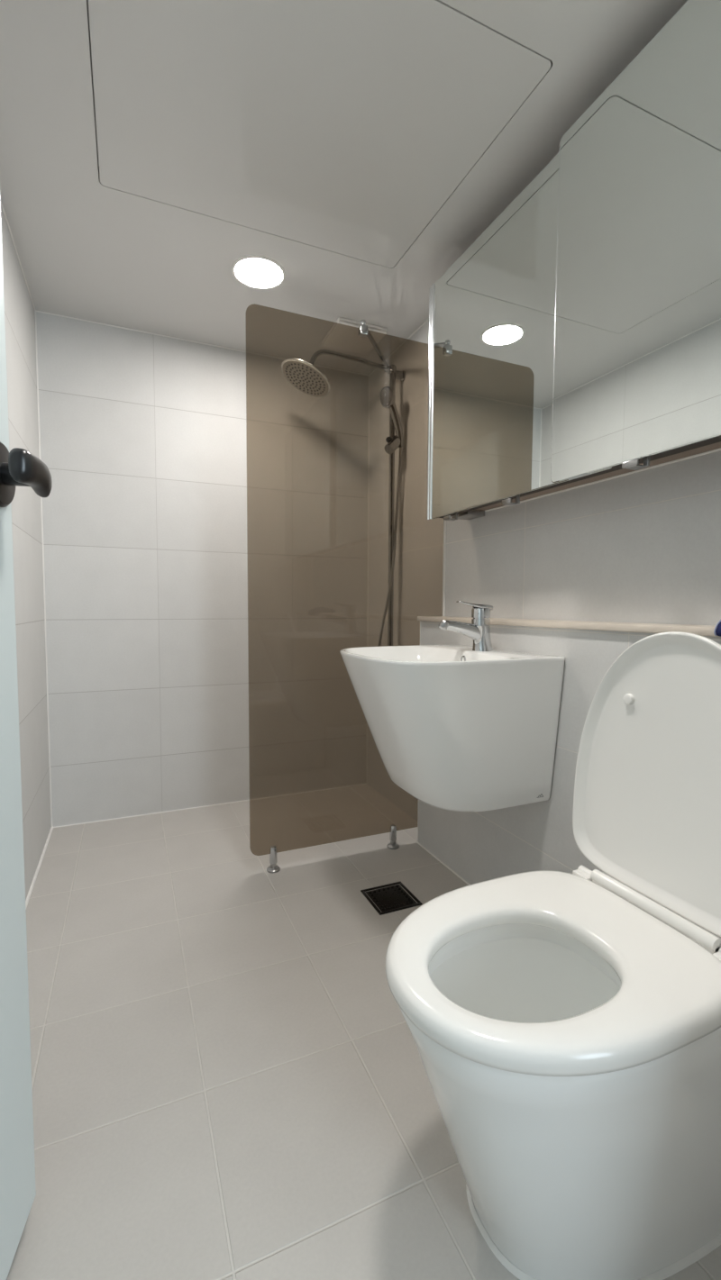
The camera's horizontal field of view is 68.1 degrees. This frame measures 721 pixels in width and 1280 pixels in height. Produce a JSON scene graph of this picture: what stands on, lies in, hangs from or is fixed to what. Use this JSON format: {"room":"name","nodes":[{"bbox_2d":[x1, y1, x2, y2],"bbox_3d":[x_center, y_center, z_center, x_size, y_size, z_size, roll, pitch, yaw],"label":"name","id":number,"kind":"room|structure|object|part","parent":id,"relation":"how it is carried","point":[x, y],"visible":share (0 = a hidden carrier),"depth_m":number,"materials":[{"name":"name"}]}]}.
{"room":"bathroom","nodes":[
{"label":"bathroom","id":0,"kind":"room"},
{"bbox_2d":[0,206,51,899],"bbox_3d":[-0.853,-0.182,1.057,0.100,2.053,2.300,-1,4,-23],"label":"wall","id":1,"kind":"structure","parent":0,"point":[19,310],"depth_m":1.79,"materials":[{"name":"tile"}]},
{"bbox_2d":[0,199,36,310],"bbox_3d":[-0.801,-1.207,1.013,0.006,0.006,2.300,-1,4,-23],"label":"trim","id":2,"kind":"structure","parent":1,"relation":"attached to","point":[1,200],"depth_m":1.72,"materials":[{"name":"white plastic"}]},
{"bbox_2d":[25,826,53,909],"bbox_3d":[-0.810,0.840,1.142,0.012,0.012,2.300,-1,4,-23],"label":"trim","id":3,"kind":"structure","parent":1,"relation":"attached to","point":[51,828],"depth_m":1.83,"materials":[{"name":"white plastic"}]},
{"bbox_2d":[36,311,368,826],"bbox_3d":[-0.633,-0.269,2.458,1.622,2.053,0.100,-1,4,-23],"label":"wall","id":4,"kind":"structure","parent":0,"point":[204,513],"depth_m":2.36,"materials":[{"name":"tile"}]},
{"bbox_2d":[34,310,52,826],"bbox_3d":[-1.264,-0.251,2.129,0.007,2.053,0.007,-1,4,-23],"label":"trim","id":5,"kind":"structure","parent":4,"relation":"attached to","point":[34,311],"depth_m":2.13,"materials":[{"name":"white plastic"}]},
{"bbox_2d":[36,310,368,376],"bbox_3d":[-0.608,-1.289,2.348,1.422,0.007,0.007,-1,4,-23],"label":"trim","id":6,"kind":"structure","parent":4,"relation":"attached to","point":[36,311],"depth_m":2.27,"materials":[{"name":"white plastic"}]},
{"bbox_2d":[53,783,366,827],"bbox_3d":[-0.618,0.757,2.475,1.422,0.006,0.006,-1,4,-23],"label":"trim","id":7,"kind":"structure","parent":4,"relation":"attached to","point":[359,784],"depth_m":2.43,"materials":[{"name":"white plastic"}]},
{"bbox_2d":[365,375,369,783],"bbox_3d":[0.038,-0.280,2.694,0.006,2.053,0.006,-1,4,-23],"label":"trim","id":8,"kind":"structure","parent":4,"relation":"attached to","point":[368,376],"depth_m":2.68,"materials":[{"name":"white plastic"}]},
{"bbox_2d":[0,0,687,374],"bbox_3d":[-0.142,-1.261,1.275,1.622,0.080,2.540,-1,4,-23],"label":"ceiling","id":9,"kind":"structure","parent":0,"point":[88,249],"depth_m":1.56,"materials":[{"name":"white paint"}]},
{"bbox_2d":[231,254,285,289],"bbox_3d":[-0.347,-1.254,1.824,0.180,0.005,0.180,-1,4,-23],"label":"recessed light","id":10,"kind":"object","parent":9,"relation":"in","point":[254,271],"visible":1,"depth_m":1.82,"materials":[{"name":"white plastic"}]},
{"bbox_2d":[88,0,551,267],"bbox_3d":[-0.150,-1.227,1.281,0.887,0.012,0.744,-1,4,-23],"label":"access panel","id":11,"kind":"object","parent":9,"relation":"attached to","point":[344,127],"visible":1,"depth_m":1.22,"materials":[{"name":"white plastic"}]},
{"bbox_2d":[6,783,720,1279],"bbox_3d":[-0.152,0.868,1.408,1.622,0.080,2.540,-1,4,-23],"label":"floor","id":12,"kind":"structure","parent":0,"point":[230,1081],"depth_m":1.08,"materials":[{"name":"tile"}]},
{"bbox_2d":[245,307,399,873],"bbox_3d":[-0.119,-0.221,2.120,0.753,2.004,0.512,-1,4,-23],"label":"screen","id":13,"kind":"object","parent":12,"relation":"on","point":[363,331],"visible":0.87,"depth_m":1.87,"materials":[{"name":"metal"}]},
{"bbox_3d":[-0.302,0.786,1.851,0.045,0.026,0.045,-1,4,-23],"label":"foot post","id":14,"kind":"part","parent":13,"relation":"part of","materials":[{"name":"metal"}]},
{"bbox_3d":[0.124,0.776,2.035,0.045,0.026,0.045,-1,4,-23],"label":"foot post","id":15,"kind":"part","parent":13,"relation":"part of","materials":[{"name":"metal"}]},
{"bbox_2d":[360,881,422,915],"bbox_3d":[0.095,0.812,1.680,0.145,0.007,0.146,-1,4,-23],"label":"floor drain","id":16,"kind":"object","parent":12,"relation":"in","point":[393,898],"visible":1,"depth_m":1.67,"materials":[{"name":"black metal"}]},
{"bbox_2d":[385,631,720,1279],"bbox_3d":[0.370,0.427,0.834,0.698,0.876,0.386,-1,4,-23],"label":"toilet","id":17,"kind":"object","parent":12,"relation":"on","point":[565,1028],"visible":1,"depth_m":0.74,"materials":[{"name":"white ceramic"}]},
{"bbox_3d":[0.263,0.463,0.789,0.463,0.030,0.381,-1,4,-23],"label":"seat","id":18,"kind":"part","parent":17,"relation":"part of","materials":[{"name":"white plastic"}]},
{"bbox_3d":[0.375,0.671,0.851,0.686,0.386,0.359,-1,4,-23],"label":"bowl","id":19,"kind":"part","parent":17,"relation":"part of","materials":[{"name":"white ceramic"}]},
{"bbox_3d":[0.513,0.212,0.882,0.043,0.452,0.386,-1,4,-23],"label":"lid","id":20,"kind":"part","parent":17,"relation":"part of","materials":[{"name":"white plastic"}]},
{"bbox_2d":[367,319,720,820],"bbox_3d":[0.543,-0.213,1.663,0.100,2.053,2.300,-1,4,-23],"label":"wall","id":21,"kind":"structure","parent":0,"point":[641,547],"depth_m":1.57,"materials":[{"name":"tile"}]},
{"bbox_2d":[281,349,406,645],"bbox_3d":[-0.067,-0.508,2.300,0.540,1.416,0.223,-1,4,-14],"label":"shower column","id":22,"kind":"structure","parent":21,"relation":"attached to","point":[302,375],"depth_m":2.27,"materials":[{"name":"silver metal"}]},
{"bbox_3d":[-0.038,-1.178,2.255,0.362,0.074,0.027,0,4,-11],"label":"overhead arm","id":23,"kind":"part","parent":22,"relation":"part of","materials":[{"name":"silver metal"}]},
{"bbox_2d":[377,386,403,646],"bbox_3d":[0.123,-0.411,2.307,0.094,1.306,0.105,3,4,35],"label":"shower","id":24,"kind":"object","parent":22,"relation":"attached to","point":[387,395],"visible":0.76,"depth_m":2.29,"materials":[{"name":"silver metal"}]},
{"bbox_3d":[0.149,-0.920,2.265,0.093,0.189,0.040,-2,4,-32],"label":"handle","id":25,"kind":"part","parent":24,"relation":"part of","materials":[{"name":"silver metal"}]},
{"bbox_3d":[0.135,-0.496,2.328,0.024,1.330,0.024,-1,4,-23],"label":"rail","id":26,"kind":"part","parent":22,"relation":"part of","materials":[{"name":"silver metal"}]},
{"bbox_2d":[368,317,428,375],"bbox_3d":[0.183,-1.283,2.308,0.006,0.006,0.707,-1,4,-23],"label":"trim","id":27,"kind":"structure","parent":21,"relation":"attached to","point":[428,318],"depth_m":2.30,"materials":[{"name":"white plastic"}]},
{"bbox_2d":[442,520,445,616],"bbox_3d":[0.323,-0.589,2.021,0.008,1.004,0.008,-1,4,-23],"label":"trim","id":28,"kind":"structure","parent":21,"relation":"attached to","point":[444,521],"depth_m":2.04,"materials":[{"name":"white plastic"}]},
{"bbox_2d":[426,0,720,521],"bbox_3d":[0.580,-0.747,1.180,0.192,0.792,1.441,-1,4,-23],"label":"upper cabinet","id":29,"kind":"object","parent":21,"relation":"attached to","point":[576,340],"visible":1,"depth_m":1.13,"materials":[{"name":"silver mirror"}]},
{"bbox_3d":[0.390,-0.770,1.446,0.005,0.768,0.731,-1,4,-23],"label":"mirror door","id":30,"kind":"part","parent":29,"relation":"part of","materials":[{"name":"silver metal"}]},
{"bbox_3d":[0.619,-0.735,0.869,0.005,0.777,0.820,-1,4,-23],"label":"mirror door","id":31,"kind":"part","parent":29,"relation":"part of","materials":[{"name":"silver metal"}]},
{"bbox_2d":[484,447,720,511],"bbox_3d":[0.668,-0.399,1.236,0.006,0.006,1.440,-1,4,-23],"label":"trim","id":32,"kind":"structure","parent":21,"relation":"attached to","point":[719,449],"depth_m":1.30,"materials":[{"name":"white plastic"}]},
{"bbox_2d":[417,620,720,884],"bbox_3d":[0.588,0.404,1.336,0.101,0.862,1.593,-1,4,-23],"label":"wall","id":33,"kind":"structure","parent":0,"point":[478,847],"depth_m":1.45,"materials":[{"name":"tile"}]},
{"bbox_2d":[417,620,420,842],"bbox_3d":[0.225,0.358,2.046,0.004,0.862,0.004,-1,4,-23],"label":"trim","id":34,"kind":"structure","parent":33,"relation":"attached to","point":[420,621],"depth_m":2.07,"materials":[{"name":"white plastic"}]},
{"bbox_2d":[416,842,469,885],"bbox_3d":[0.539,0.834,1.343,0.007,0.007,1.593,-1,4,-23],"label":"trim","id":35,"kind":"structure","parent":33,"relation":"attached to","point":[422,847],"depth_m":1.89,"materials":[{"name":"white plastic"}]},
{"bbox_2d":[339,644,564,811],"bbox_3d":[0.204,0.225,1.484,0.474,0.384,0.486,-1,4,-23],"label":"basin","id":36,"kind":"object","parent":33,"relation":"attached to","point":[455,727],"visible":1,"depth_m":1.31,"materials":[{"name":"white ceramic"}]},
{"bbox_2d":[437,600,492,651],"bbox_3d":[0.299,-0.039,1.513,0.177,0.142,0.060,-1,4,-23],"label":"tap","id":37,"kind":"object","parent":36,"relation":"on","point":[478,630],"visible":1,"depth_m":1.51,"materials":[{"name":"silver metal"}]},
{"bbox_3d":[0.298,-0.021,1.514,0.145,0.070,0.043,-1,4,-23],"label":"spout","id":38,"kind":"part","parent":37,"relation":"part of","materials":[{"name":"silver metal"}]},
{"bbox_3d":[0.322,-0.097,1.519,0.108,0.028,0.051,-1,4,-23],"label":"lever","id":39,"kind":"part","parent":37,"relation":"part of","materials":[{"name":"silver metal"}]},
{"bbox_2d":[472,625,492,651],"bbox_3d":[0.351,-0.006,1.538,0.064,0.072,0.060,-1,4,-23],"label":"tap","id":40,"kind":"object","parent":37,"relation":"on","point":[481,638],"depth_m":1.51,"materials":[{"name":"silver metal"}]},
{"bbox_2d":[417,616,718,636],"bbox_3d":[0.583,-0.035,1.309,0.113,0.017,1.594,-1,4,-23],"label":"ledge cap","id":41,"kind":"object","parent":33,"relation":"on","point":[630,627],"visible":0.84,"depth_m":1.26,"materials":[{"name":"beige stone"}]},
{"bbox_2d":[713,619,720,636],"bbox_3d":[0.735,-0.026,0.924,0.116,0.053,0.180,-1,4,-23],"label":"cleaning cloth","id":42,"kind":"object","parent":41,"relation":"on","point":[717,632],"visible":1,"depth_m":0.98,"materials":[{"name":"blue fabric"}]},
{"bbox_3d":[0.331,-0.126,0.243,1.622,2.053,0.140,-1,4,-23],"label":"wall","id":43,"kind":"structure","parent":0,"visible":0},
{"bbox_2d":[0,197,52,1279],"bbox_3d":[-0.392,-0.110,0.402,0.100,1.935,0.713,-1,4,-13],"label":"door","id":44,"kind":"structure","parent":43,"relation":"in","point":[18,467],"depth_m":0.72,"materials":[{"name":"paint"}]},
{"bbox_3d":[-0.418,-0.212,0.679,0.026,0.044,0.088,0,4,-12],"label":"handle lever","id":45,"kind":"part","parent":44,"relation":"part of","materials":[{"name":"black metal"}]}
]}

